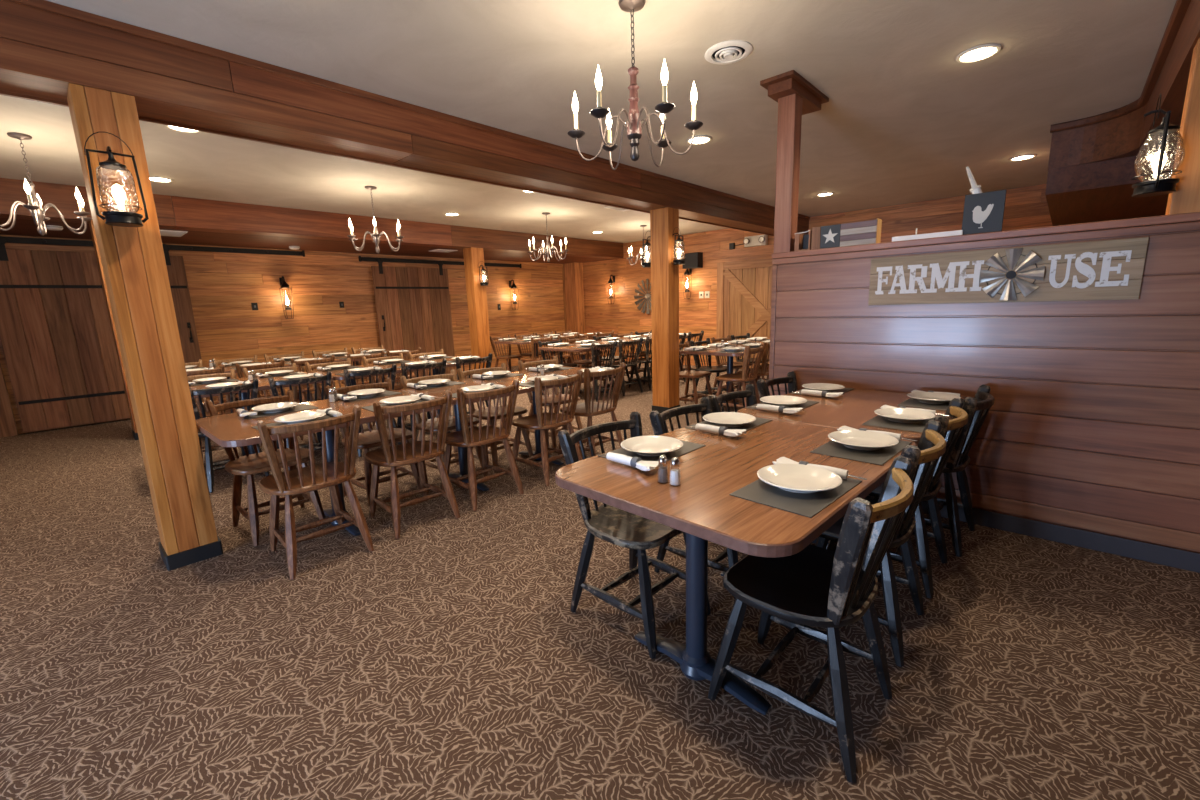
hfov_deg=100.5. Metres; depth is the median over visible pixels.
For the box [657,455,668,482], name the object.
pepper shaker
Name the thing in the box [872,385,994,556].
chair
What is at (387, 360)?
dinner plate
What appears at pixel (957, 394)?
roll
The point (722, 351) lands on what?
placemat
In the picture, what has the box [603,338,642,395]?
chair
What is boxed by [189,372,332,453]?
dining table
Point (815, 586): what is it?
chair
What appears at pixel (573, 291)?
wooden post
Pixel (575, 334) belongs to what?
chair
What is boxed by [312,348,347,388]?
chair
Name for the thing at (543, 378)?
dinner plate
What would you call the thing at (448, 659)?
floor
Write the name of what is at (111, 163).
hood
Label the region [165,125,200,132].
recessed light
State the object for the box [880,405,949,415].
roll
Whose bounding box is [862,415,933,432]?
placemat
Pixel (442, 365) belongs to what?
chair
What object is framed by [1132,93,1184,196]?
lantern
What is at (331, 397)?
salt shaker
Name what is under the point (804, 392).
roll
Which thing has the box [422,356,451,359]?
placemat
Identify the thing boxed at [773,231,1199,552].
wall
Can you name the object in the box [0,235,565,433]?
wall
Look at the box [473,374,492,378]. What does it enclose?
roll
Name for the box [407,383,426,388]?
roll
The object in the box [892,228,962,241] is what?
serving tray
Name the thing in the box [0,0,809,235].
ceiling beam
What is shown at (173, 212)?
ceiling beam
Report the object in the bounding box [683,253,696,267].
grille
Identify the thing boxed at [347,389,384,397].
dinner plate
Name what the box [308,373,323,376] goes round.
roll
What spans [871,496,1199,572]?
baseboard
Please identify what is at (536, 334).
chair
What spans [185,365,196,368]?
dinner plate
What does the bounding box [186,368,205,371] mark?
dinner plate
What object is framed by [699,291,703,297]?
light switch
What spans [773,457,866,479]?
roll
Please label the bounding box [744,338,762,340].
roll
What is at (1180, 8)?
trim
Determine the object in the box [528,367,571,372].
placemat
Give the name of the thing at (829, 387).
dinner plate
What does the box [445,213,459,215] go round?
recessed light
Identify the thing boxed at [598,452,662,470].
roll
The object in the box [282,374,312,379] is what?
dinner plate
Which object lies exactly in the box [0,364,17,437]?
trim
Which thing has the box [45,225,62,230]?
smoke detector
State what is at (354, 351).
chair
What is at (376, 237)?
chandelier
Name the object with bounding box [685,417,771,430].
placemat
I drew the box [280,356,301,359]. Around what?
dinner plate
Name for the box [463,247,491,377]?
wooden post
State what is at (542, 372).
salt shaker
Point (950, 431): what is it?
chair
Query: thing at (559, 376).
roll
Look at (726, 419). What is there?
dinner plate
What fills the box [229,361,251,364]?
dinner plate
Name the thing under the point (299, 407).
placemat
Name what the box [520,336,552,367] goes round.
chair
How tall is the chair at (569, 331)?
0.869 m
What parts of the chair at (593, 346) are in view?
post, leg, crest rail, post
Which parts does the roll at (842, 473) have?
cutlery handle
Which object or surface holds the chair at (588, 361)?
on the floor
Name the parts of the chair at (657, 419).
post, leg, crest rail, post, leg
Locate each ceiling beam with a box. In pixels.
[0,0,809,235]
[0,178,622,258]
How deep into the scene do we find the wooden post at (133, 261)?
2.64 m
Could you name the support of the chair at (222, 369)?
on the floor
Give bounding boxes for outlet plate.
[251,303,257,309]
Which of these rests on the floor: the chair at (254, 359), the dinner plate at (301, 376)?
the chair at (254, 359)
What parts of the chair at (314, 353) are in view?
crest rail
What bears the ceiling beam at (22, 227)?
attached to the wall at (223, 286)
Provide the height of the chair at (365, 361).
0.869 m
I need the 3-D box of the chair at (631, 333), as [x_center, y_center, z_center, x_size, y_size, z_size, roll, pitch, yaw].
[0.615,-0.811,9.243,0.530,0.869,0.491,7,14,40]
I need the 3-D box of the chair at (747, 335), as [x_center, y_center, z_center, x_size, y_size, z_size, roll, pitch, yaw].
[2.359,-0.595,7.796,0.491,0.869,0.530,-12,15,-42]
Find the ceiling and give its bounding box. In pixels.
[0,0,1175,242]
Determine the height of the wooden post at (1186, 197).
0.742 m
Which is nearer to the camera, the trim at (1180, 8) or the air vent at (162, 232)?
the trim at (1180, 8)
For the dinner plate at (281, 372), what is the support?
on the placemat at (291, 373)
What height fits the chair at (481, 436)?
0.869 m
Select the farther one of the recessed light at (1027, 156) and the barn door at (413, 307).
the barn door at (413, 307)
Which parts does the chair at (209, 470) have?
post, seat, leg, crest rail, leg, post, leg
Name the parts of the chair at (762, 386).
post, crest rail, post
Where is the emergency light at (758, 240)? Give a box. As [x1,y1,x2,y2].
[743,234,767,246]
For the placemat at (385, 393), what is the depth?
3.64 m
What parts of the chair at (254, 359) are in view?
crest rail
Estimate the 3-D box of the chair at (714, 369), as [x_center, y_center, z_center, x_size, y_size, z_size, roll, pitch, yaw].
[1.570,-0.413,6.976,0.530,0.869,0.491,7,14,40]
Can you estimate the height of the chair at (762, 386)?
0.869 m
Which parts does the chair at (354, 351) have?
crest rail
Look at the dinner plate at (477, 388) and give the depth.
3.72 m
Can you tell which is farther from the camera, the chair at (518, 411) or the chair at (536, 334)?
the chair at (536, 334)
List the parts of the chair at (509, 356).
post, seat, post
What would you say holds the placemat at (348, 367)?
on the dining table at (335, 376)
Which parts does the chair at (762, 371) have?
leg, seat, post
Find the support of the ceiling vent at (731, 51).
in the ceiling
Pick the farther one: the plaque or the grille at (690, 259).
the grille at (690, 259)
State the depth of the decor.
11.63 m
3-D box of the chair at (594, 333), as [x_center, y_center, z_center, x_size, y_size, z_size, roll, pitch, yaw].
[-0.391,-0.913,9.957,0.530,0.869,0.491,8,14,42]
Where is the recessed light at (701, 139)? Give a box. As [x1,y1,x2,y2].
[686,135,711,144]
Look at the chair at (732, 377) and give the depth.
5.98 m
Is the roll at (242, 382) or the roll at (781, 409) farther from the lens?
the roll at (242, 382)
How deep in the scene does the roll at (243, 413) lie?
3.03 m
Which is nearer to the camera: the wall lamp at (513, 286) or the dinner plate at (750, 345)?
the dinner plate at (750, 345)
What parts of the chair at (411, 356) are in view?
post, crest rail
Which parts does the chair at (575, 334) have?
seat, crest rail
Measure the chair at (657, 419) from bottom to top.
0.869 m
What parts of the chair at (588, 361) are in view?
post, crest rail, post, seat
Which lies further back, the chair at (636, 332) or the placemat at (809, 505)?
the chair at (636, 332)
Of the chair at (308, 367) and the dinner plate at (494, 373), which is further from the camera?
the chair at (308, 367)
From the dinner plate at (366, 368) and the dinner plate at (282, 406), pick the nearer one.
the dinner plate at (282, 406)
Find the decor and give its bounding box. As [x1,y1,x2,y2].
[634,279,650,313]
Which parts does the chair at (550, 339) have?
post, seat, crest rail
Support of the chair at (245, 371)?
on the floor
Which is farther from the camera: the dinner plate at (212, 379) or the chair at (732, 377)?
the chair at (732, 377)
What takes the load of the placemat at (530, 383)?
on the dining table at (438, 392)
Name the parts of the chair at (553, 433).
post, leg, crest rail, leg, seat, leg, post, leg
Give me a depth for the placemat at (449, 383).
4.05 m
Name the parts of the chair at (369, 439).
post, crest rail, leg, seat, post, leg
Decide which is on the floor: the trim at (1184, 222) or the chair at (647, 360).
the chair at (647, 360)
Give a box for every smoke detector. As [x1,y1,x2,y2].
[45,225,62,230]
[289,246,299,249]
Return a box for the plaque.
[962,190,1006,234]
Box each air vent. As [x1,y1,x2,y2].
[160,230,186,236]
[430,249,457,252]
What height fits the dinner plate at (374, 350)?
0.033 m
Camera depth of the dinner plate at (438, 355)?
6.40 m
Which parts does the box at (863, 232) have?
star panel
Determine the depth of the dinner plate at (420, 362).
5.65 m
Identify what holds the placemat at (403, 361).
on the dining table at (335, 376)
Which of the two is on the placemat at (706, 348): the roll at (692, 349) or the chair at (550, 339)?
the roll at (692, 349)
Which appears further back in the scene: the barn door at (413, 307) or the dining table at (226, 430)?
the barn door at (413, 307)
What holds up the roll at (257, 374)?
on the placemat at (291, 373)
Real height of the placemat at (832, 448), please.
0.003 m
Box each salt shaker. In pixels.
[248,371,252,380]
[328,389,334,402]
[540,365,544,374]
[669,457,679,485]
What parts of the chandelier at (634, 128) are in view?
candle bulb, candle bulb, arm, candle bulb, arm, arm, chain, arm, arm, candle bulb, arm, candle bulb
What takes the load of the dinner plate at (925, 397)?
on the placemat at (911, 402)
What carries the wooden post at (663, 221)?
on the floor
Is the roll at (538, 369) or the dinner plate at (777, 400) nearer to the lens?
the dinner plate at (777, 400)
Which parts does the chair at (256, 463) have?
post, leg, crest rail, leg, seat, post, leg, leg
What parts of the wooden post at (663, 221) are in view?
trim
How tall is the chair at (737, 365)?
0.869 m
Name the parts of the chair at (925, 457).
leg, seat, leg, post, leg, post, crest rail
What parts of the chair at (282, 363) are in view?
post, seat, crest rail, post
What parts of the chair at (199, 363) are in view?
crest rail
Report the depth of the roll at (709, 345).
6.70 m
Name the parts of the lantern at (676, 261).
frame, glass globe, fuel tank, bulb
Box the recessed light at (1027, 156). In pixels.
[1009,154,1035,160]
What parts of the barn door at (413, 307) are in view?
door rail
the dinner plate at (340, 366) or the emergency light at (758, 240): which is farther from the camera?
the emergency light at (758, 240)
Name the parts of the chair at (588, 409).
leg, post, seat, leg, crest rail, leg, post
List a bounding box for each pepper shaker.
[332,387,338,400]
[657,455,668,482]
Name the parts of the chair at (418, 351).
seat, crest rail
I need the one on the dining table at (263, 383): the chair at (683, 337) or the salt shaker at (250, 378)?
the salt shaker at (250, 378)
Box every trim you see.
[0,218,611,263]
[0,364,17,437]
[769,212,1199,395]
[1050,0,1190,132]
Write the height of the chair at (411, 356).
0.869 m
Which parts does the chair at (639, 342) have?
seat, post, leg, crest rail, leg, post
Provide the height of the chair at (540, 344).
0.869 m
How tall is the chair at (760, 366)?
0.869 m
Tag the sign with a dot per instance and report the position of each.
(939, 271)
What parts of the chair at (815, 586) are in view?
leg, leg, seat, leg, post, leg, post, crest rail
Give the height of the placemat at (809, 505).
0.003 m
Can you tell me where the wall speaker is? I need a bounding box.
[682,252,702,268]
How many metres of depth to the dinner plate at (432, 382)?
4.12 m
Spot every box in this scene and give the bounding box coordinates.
[729,243,742,249]
[811,218,881,249]
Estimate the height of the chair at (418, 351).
0.869 m
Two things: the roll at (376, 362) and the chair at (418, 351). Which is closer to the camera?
the roll at (376, 362)
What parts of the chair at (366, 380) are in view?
seat, crest rail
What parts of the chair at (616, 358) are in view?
post, seat, leg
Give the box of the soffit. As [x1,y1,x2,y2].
[1045,0,1199,225]
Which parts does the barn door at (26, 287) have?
door rail, handle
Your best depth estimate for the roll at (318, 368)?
5.41 m
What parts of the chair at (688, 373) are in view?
leg, post, seat, leg, leg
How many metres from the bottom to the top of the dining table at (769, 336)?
0.768 m
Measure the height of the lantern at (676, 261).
0.432 m
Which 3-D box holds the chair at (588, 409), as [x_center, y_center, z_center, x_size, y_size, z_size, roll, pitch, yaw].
[-0.078,0.106,4.527,0.530,0.869,0.491,8,15,43]
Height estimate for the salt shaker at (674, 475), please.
0.096 m
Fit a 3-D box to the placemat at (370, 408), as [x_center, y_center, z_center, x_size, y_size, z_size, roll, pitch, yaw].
[-1.323,0.032,3.283,0.392,0.003,0.260,-12,15,-43]
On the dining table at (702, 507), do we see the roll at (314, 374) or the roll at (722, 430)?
the roll at (722, 430)
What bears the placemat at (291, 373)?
on the dining table at (263, 383)
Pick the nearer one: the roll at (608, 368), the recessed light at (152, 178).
the roll at (608, 368)
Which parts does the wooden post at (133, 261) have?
trim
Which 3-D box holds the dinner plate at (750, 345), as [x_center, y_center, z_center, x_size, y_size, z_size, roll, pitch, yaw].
[1.993,-0.710,6.515,0.258,0.033,0.258,5,13,31]
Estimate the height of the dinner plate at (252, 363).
0.033 m
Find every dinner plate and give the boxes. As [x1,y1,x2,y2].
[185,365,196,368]
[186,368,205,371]
[193,377,226,382]
[205,382,240,388]
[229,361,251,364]
[240,363,264,365]
[251,402,297,412]
[265,370,293,375]
[274,411,325,423]
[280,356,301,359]
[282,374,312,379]
[294,358,315,360]
[326,364,350,368]
[330,352,347,355]
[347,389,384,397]
[348,367,373,371]
[368,349,385,351]
[379,396,420,405]
[381,359,403,362]
[405,361,428,365]
[418,379,449,385]
[428,354,445,358]
[451,357,472,359]
[461,385,494,392]
[482,371,510,376]
[527,376,558,381]
[537,364,562,369]
[553,343,568,345]
[579,344,595,346]
[581,368,607,372]
[620,435,682,455]
[689,346,708,349]
[703,412,755,426]
[721,347,741,350]
[743,344,759,346]
[757,464,841,492]
[760,395,806,406]
[802,383,844,392]
[828,430,898,449]
[874,408,935,422]
[907,392,960,403]
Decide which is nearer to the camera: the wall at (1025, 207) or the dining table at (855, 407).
the dining table at (855, 407)
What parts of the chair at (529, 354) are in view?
post, seat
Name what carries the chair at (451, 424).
on the floor
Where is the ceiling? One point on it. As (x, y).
(903, 121)
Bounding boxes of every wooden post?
[67,83,222,570]
[89,220,138,439]
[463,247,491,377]
[562,262,584,359]
[650,207,679,412]
[760,70,828,252]
[1165,38,1199,214]
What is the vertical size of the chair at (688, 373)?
0.869 m
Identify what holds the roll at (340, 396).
on the placemat at (385, 393)
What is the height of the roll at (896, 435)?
0.040 m
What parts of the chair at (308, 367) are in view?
post, crest rail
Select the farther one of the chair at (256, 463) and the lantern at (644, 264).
the lantern at (644, 264)
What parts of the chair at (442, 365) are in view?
leg, post, leg, crest rail, post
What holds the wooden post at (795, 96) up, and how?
on the trim at (1184, 222)
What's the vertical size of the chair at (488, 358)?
0.869 m
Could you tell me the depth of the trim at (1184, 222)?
2.76 m
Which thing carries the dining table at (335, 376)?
on the floor
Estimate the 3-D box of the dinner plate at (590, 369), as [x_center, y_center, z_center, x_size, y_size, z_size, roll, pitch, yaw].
[-0.060,-0.254,4.472,0.258,0.033,0.258,4,12,30]
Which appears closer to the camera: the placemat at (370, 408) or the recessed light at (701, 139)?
the placemat at (370, 408)
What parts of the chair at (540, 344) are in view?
post, crest rail, post, seat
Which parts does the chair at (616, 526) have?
post, leg, crest rail, seat, leg, post, leg, leg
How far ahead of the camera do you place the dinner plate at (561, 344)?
7.80 m
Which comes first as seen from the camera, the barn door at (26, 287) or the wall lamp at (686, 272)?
the barn door at (26, 287)
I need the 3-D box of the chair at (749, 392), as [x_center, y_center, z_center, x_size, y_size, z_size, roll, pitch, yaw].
[0.937,0.381,2.900,0.529,0.869,0.491,8,15,43]
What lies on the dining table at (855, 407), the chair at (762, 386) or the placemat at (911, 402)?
the placemat at (911, 402)
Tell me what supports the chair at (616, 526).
on the floor
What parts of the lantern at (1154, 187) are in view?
fuel tank, bulb, glass globe, frame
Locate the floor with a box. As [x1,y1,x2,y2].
[0,359,1199,799]
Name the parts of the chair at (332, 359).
seat, crest rail, post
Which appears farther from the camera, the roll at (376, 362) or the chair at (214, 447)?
the roll at (376, 362)
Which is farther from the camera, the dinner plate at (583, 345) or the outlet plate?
the outlet plate
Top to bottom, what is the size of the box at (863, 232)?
0.158 m
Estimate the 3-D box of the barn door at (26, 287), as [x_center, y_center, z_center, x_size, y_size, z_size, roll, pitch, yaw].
[-6.686,-0.948,6.897,0.175,2.424,5.000,8,15,42]
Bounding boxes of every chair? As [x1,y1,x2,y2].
[185,359,206,411]
[186,365,226,406]
[187,369,240,457]
[189,378,269,491]
[206,390,324,545]
[212,355,256,402]
[235,359,284,398]
[243,363,317,448]
[257,406,373,579]
[264,351,313,401]
[268,371,339,467]
[290,355,334,399]
[305,358,372,442]
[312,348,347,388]
[324,377,421,505]
[341,351,383,384]
[343,364,401,456]
[351,345,390,380]
[362,353,406,426]
[364,390,459,538]
[384,347,420,384]
[397,358,450,432]
[400,369,482,469]
[408,349,451,416]
[441,379,523,510]
[449,353,493,420]
[457,363,533,466]
[490,335,521,371]
[510,370,582,485]
[514,333,544,370]
[518,356,582,447]
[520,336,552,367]
[535,331,565,365]
[538,339,580,394]
[548,333,576,364]
[555,330,581,362]
[558,363,625,456]
[558,412,710,658]
[566,336,604,388]
[567,332,595,367]
[579,340,617,401]
[585,330,613,367]
[593,334,629,380]
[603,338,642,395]
[615,332,650,375]
[628,337,651,389]
[635,330,651,372]
[649,397,737,599]
[651,332,685,381]
[679,331,703,380]
[679,341,712,403]
[690,338,733,401]
[708,384,756,412]
[708,455,913,782]
[711,335,751,391]
[716,343,764,408]
[731,333,768,385]
[735,342,769,401]
[756,364,768,387]
[757,371,796,401]
[810,420,945,666]
[827,398,967,597]
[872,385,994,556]
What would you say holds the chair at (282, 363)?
on the floor
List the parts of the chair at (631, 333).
seat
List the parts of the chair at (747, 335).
post, crest rail, seat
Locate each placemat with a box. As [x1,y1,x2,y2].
[189,379,239,385]
[237,403,318,418]
[252,415,332,429]
[257,372,305,377]
[320,366,360,370]
[339,390,401,401]
[361,399,426,411]
[377,360,413,364]
[408,381,463,389]
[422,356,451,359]
[474,373,523,379]
[519,381,533,386]
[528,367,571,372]
[599,440,705,460]
[682,348,715,350]
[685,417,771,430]
[717,350,743,352]
[729,478,861,517]
[746,400,817,413]
[791,388,853,397]
[810,440,911,465]
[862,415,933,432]
[897,397,963,410]
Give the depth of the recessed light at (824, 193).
6.98 m
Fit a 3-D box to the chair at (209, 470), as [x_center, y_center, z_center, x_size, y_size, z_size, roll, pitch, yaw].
[-3.184,0.265,4.228,0.529,0.869,0.491,7,14,39]
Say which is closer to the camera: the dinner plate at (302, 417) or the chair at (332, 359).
the dinner plate at (302, 417)
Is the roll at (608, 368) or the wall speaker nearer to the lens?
the roll at (608, 368)
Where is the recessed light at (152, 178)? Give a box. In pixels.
[150,176,173,181]
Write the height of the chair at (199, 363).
0.869 m
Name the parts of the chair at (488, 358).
post, crest rail, post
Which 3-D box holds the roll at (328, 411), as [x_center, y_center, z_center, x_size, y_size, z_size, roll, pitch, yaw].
[-1.588,0.079,2.969,0.299,0.040,0.092,7,14,40]
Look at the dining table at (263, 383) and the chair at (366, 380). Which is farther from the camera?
the chair at (366, 380)
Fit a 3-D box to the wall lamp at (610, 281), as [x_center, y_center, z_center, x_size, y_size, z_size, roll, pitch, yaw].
[0.286,-2.698,12.183,0.143,0.705,0.212,8,15,42]
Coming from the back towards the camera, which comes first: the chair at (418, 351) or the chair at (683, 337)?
the chair at (683, 337)
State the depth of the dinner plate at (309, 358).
6.54 m
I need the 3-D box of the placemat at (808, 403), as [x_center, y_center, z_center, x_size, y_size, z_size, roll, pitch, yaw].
[1.062,0.028,2.889,0.260,0.003,0.392,9,15,44]
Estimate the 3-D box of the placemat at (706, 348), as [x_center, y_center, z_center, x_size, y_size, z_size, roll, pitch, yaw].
[1.283,-0.652,6.437,0.260,0.003,0.392,8,15,43]
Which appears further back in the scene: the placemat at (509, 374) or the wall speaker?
the wall speaker
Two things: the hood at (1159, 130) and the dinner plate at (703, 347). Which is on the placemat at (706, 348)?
the dinner plate at (703, 347)
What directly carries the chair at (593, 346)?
on the floor
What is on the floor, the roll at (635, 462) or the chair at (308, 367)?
the chair at (308, 367)
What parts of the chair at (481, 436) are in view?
leg, post, leg, seat, leg, crest rail, post, leg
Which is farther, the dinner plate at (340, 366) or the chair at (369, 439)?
the dinner plate at (340, 366)
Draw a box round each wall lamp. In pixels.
[279,276,293,318]
[509,280,518,309]
[607,275,614,303]
[683,269,691,298]
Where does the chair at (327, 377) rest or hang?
on the floor
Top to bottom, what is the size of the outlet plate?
0.120 m
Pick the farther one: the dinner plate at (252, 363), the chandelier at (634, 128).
the dinner plate at (252, 363)
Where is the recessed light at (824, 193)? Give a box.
[817,192,833,195]
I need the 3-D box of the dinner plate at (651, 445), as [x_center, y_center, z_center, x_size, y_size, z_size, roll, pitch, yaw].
[0.213,0.195,2.057,0.258,0.033,0.258,-3,11,-5]
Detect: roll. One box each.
[236,409,256,416]
[238,380,250,383]
[256,373,267,376]
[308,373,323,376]
[316,367,330,370]
[316,408,342,416]
[337,394,356,399]
[372,361,386,363]
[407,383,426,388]
[411,393,434,400]
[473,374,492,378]
[481,383,505,388]
[528,367,547,371]
[545,374,567,378]
[592,367,614,369]
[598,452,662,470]
[684,348,702,350]
[686,423,745,436]
[705,344,723,346]
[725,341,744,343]
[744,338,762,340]
[748,404,802,412]
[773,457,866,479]
[793,389,842,396]
[837,426,916,440]
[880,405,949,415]
[911,390,965,397]
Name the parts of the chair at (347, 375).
post, leg, crest rail, post, leg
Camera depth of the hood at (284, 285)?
8.24 m
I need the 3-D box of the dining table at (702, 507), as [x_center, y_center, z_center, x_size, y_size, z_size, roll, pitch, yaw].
[0.587,0.597,2.046,1.300,0.768,0.930,-12,15,-43]
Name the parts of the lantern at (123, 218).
glass globe, bulb, fuel tank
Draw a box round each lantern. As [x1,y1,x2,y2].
[84,132,148,226]
[479,261,488,285]
[641,231,650,267]
[673,227,684,264]
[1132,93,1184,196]
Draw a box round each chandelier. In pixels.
[0,132,91,235]
[347,186,403,252]
[527,212,568,262]
[567,0,702,169]
[627,225,650,265]
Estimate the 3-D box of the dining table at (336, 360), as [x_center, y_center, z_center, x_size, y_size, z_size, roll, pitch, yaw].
[-3.550,-0.257,7.267,0.900,0.768,1.546,8,15,42]
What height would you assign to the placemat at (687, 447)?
0.003 m
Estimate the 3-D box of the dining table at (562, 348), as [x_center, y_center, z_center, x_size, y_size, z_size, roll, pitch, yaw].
[-0.093,-0.513,8.016,0.920,0.768,1.616,8,15,42]
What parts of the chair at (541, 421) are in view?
leg, post, seat, leg, leg, crest rail, leg, post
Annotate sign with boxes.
[868,237,1148,304]
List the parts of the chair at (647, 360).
leg, seat, leg, post, leg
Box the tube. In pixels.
[966,167,981,193]
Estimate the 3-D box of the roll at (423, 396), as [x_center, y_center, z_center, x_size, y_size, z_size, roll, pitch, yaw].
[-1.190,-0.018,3.407,0.299,0.040,0.092,9,15,44]
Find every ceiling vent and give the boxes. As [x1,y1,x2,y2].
[604,206,627,210]
[704,40,752,64]
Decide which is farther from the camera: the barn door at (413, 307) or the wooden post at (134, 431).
the barn door at (413, 307)
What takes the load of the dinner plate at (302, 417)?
on the placemat at (324, 416)
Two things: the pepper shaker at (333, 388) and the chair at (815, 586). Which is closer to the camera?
the chair at (815, 586)
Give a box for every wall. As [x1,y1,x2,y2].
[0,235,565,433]
[583,184,1052,368]
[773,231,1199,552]
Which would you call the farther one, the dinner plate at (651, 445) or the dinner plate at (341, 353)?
the dinner plate at (341, 353)
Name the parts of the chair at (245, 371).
post, crest rail, seat, post, leg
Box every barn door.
[0,236,304,431]
[358,256,521,381]
[716,258,771,367]
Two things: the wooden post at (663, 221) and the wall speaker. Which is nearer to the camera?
the wooden post at (663, 221)
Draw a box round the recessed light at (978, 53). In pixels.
[955,44,1001,62]
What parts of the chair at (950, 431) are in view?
leg, seat, leg, post, leg, post, crest rail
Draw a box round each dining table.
[189,361,301,408]
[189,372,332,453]
[196,390,442,535]
[302,352,415,378]
[308,356,486,431]
[400,366,615,490]
[494,337,571,356]
[539,340,643,392]
[555,416,917,714]
[562,333,615,365]
[619,336,696,377]
[680,343,768,403]
[737,389,952,548]
[748,336,769,342]
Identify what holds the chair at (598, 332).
on the floor
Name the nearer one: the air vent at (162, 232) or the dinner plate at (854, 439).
the dinner plate at (854, 439)
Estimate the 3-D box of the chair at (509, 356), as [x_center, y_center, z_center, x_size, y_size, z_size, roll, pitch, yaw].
[-1.793,-0.818,9.695,0.530,0.869,0.491,7,14,40]
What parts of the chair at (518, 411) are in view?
post, crest rail, leg, seat, leg, post, leg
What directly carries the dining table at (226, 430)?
on the floor
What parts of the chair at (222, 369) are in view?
crest rail, seat, post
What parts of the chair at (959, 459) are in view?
leg, seat, post, leg, post, crest rail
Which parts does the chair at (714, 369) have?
post, crest rail, post, seat, leg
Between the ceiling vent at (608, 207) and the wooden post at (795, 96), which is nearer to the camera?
the wooden post at (795, 96)
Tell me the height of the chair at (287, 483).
0.869 m
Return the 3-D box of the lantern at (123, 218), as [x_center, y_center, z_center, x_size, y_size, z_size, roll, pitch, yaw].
[-2.353,-1.074,2.418,0.166,0.432,0.160,-3,11,-6]
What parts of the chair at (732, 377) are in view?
leg, leg, seat, leg, post, leg, crest rail, post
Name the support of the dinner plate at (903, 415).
on the placemat at (878, 421)
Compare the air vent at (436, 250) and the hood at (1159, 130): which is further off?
the air vent at (436, 250)
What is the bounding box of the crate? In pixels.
[795,230,811,250]
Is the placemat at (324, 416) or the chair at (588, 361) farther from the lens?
the chair at (588, 361)
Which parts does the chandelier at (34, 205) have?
arm, arm, chain, candle bulb, arm, arm, arm, candle bulb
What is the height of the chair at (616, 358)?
0.869 m
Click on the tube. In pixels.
(975, 189)
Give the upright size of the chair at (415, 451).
0.869 m
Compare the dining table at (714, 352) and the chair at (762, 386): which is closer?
the chair at (762, 386)
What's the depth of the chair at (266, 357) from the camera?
7.12 m
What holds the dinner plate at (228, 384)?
on the placemat
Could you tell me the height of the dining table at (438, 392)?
0.768 m
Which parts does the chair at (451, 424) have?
post, leg, crest rail, seat, post, leg, leg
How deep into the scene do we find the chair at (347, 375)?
4.86 m
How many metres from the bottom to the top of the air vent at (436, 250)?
0.010 m
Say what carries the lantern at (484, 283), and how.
attached to the wooden post at (476, 294)
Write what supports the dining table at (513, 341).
on the floor
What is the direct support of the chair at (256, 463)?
on the floor
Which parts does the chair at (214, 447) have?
crest rail, seat, post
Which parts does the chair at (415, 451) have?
leg, post, leg, seat, crest rail, leg, post, leg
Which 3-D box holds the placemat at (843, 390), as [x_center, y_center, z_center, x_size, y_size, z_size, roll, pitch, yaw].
[1.466,-0.060,3.281,0.260,0.003,0.392,9,15,44]
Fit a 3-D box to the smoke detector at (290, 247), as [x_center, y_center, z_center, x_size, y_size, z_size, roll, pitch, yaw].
[-4.923,-2.450,8.037,0.158,0.042,0.158,8,15,42]
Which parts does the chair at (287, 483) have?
post, leg, leg, seat, crest rail, leg, post, leg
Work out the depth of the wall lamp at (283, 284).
8.31 m
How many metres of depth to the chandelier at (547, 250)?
7.81 m
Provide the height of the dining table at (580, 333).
0.768 m
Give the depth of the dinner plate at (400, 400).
3.34 m
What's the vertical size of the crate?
0.135 m
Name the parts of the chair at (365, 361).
post, crest rail, seat, post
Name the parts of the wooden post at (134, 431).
trim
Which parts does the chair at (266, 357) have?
crest rail, post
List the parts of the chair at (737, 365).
post, leg, crest rail, seat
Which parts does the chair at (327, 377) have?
post, crest rail, leg, post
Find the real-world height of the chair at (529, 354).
0.869 m
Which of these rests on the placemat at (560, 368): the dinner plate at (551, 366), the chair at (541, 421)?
the dinner plate at (551, 366)
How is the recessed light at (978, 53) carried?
in the ceiling
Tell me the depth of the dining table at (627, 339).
9.03 m
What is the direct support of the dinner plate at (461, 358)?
on the placemat
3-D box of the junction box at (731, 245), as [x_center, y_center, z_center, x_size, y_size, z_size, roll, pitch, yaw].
[2.731,-3.071,9.920,0.330,0.120,0.050,8,15,42]
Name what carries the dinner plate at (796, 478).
on the placemat at (809, 505)
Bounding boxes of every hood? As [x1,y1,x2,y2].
[99,153,126,169]
[281,281,289,287]
[1148,117,1179,135]
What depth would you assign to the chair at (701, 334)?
8.96 m
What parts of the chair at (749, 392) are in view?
post, crest rail, post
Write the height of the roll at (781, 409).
0.040 m
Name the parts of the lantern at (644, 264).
frame, fuel tank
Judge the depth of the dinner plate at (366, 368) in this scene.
5.19 m
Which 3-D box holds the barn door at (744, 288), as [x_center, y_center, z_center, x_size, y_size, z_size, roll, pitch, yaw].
[3.248,-1.646,9.684,2.180,2.136,0.053,8,15,42]
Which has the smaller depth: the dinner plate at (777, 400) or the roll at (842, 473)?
the roll at (842, 473)
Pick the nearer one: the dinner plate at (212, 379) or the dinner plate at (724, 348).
the dinner plate at (212, 379)
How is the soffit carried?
attached to the ceiling
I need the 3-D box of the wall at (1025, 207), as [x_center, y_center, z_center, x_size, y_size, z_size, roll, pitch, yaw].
[3.945,-1.895,9.158,12.820,2.815,0.120,8,15,42]
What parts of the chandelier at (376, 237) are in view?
arm, arm, arm, arm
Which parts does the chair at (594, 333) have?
seat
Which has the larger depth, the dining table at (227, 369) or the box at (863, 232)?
the dining table at (227, 369)
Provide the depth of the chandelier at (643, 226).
9.33 m
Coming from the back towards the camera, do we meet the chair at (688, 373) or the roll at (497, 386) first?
the chair at (688, 373)
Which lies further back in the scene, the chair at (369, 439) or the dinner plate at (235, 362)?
the dinner plate at (235, 362)

